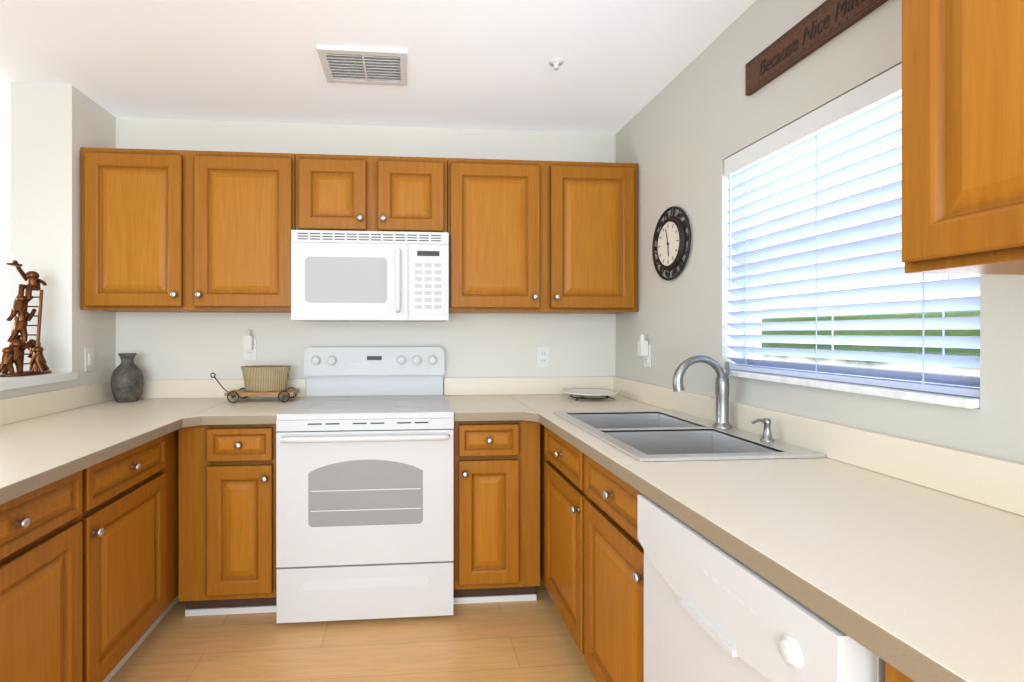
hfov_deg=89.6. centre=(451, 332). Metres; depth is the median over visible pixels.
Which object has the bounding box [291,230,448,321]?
microwave
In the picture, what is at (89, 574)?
base cabinet
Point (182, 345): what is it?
wall
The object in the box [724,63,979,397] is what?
window blind
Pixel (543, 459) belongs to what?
base cabinet
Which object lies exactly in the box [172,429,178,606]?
filler panel
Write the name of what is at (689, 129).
wall
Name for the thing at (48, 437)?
countertop
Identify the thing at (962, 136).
upper cabinet
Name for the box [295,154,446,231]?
upper cabinet
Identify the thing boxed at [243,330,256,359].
electrical outlet
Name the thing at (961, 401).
window sill
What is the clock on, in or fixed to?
attached to the wall at (689, 129)
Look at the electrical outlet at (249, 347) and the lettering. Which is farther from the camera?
the electrical outlet at (249, 347)
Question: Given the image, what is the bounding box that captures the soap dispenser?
[751,418,774,441]
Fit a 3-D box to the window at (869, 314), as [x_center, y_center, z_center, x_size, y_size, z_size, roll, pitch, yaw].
[1.194,-0.262,1.540,0.045,0.804,0.891,0,0,-5]
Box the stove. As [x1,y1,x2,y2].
[276,347,453,622]
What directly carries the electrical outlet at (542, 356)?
attached to the wall at (182, 345)
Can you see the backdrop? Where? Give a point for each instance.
(892, 333)
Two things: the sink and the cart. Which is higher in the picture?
the cart
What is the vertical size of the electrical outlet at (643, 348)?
0.165 m
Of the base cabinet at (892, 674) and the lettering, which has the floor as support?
the base cabinet at (892, 674)
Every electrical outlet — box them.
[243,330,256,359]
[537,347,548,366]
[637,335,650,367]
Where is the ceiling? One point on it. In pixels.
(478, 64)
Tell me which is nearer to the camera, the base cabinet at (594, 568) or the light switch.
the base cabinet at (594, 568)
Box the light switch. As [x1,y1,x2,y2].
[84,347,93,371]
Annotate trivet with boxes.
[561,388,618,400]
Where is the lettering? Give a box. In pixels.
[759,0,864,76]
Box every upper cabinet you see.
[80,147,294,312]
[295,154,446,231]
[447,158,637,313]
[902,0,1023,274]
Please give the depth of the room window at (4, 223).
2.70 m
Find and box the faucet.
[672,355,731,428]
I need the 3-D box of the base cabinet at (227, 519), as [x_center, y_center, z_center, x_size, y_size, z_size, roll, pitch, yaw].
[-0.990,0.832,2.500,0.428,0.865,0.644,0,0,-5]
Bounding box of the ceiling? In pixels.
[0,0,755,133]
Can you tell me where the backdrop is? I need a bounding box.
[761,162,979,375]
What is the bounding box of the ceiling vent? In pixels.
[317,46,406,85]
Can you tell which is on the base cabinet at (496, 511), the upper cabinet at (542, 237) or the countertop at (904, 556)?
the countertop at (904, 556)
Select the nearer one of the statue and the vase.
the statue
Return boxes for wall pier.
[10,83,115,386]
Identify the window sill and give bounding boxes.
[723,369,979,408]
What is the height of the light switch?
0.116 m
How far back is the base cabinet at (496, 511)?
2.31 m
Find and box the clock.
[652,206,690,280]
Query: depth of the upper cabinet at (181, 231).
2.48 m
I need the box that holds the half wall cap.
[0,371,77,390]
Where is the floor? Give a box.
[109,577,595,681]
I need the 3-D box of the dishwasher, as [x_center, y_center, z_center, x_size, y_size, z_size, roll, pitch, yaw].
[0.790,0.832,1.000,0.632,0.859,0.598,0,0,-5]
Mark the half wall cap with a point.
(9, 383)
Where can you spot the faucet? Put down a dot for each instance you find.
(722, 397)
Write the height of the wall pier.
2.420 m
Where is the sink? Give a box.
[554,410,825,461]
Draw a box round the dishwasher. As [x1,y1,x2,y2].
[637,494,884,681]
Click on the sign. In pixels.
(754, 82)
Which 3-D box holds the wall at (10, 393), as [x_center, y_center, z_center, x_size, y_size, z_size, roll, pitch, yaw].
[-1.623,0.744,-0.370,0.160,1.040,5.539,0,0,-5]
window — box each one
[0,115,9,356]
[744,170,979,387]
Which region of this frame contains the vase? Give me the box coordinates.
[111,353,143,401]
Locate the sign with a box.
[745,0,887,95]
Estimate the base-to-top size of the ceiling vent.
0.016 m
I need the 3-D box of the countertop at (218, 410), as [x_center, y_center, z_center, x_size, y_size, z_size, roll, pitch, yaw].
[-0.949,0.328,2.507,0.345,0.139,0.637,0,0,-5]
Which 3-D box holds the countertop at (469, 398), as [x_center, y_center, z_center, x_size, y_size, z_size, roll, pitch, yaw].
[0.165,0.328,2.572,0.363,0.139,0.697,0,0,-5]
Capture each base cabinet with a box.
[0,466,91,681]
[92,432,171,681]
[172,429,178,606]
[179,424,276,615]
[453,420,539,603]
[540,424,547,583]
[545,427,643,681]
[885,662,913,681]
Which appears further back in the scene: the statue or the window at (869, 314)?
the statue
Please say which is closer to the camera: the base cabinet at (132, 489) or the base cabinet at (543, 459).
the base cabinet at (132, 489)
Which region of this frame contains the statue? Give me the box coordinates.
[0,260,51,376]
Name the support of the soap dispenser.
on the sink
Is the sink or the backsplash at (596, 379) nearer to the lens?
the sink
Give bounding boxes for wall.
[0,113,614,393]
[0,381,71,398]
[615,0,1023,463]
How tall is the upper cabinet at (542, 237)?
0.779 m
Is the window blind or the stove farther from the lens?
the stove
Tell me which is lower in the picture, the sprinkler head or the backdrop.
the backdrop
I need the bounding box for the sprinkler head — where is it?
[549,58,562,69]
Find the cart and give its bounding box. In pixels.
[210,365,298,402]
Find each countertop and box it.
[0,379,227,504]
[196,379,305,424]
[444,377,539,421]
[520,377,1023,681]
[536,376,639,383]
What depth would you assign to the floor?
2.04 m

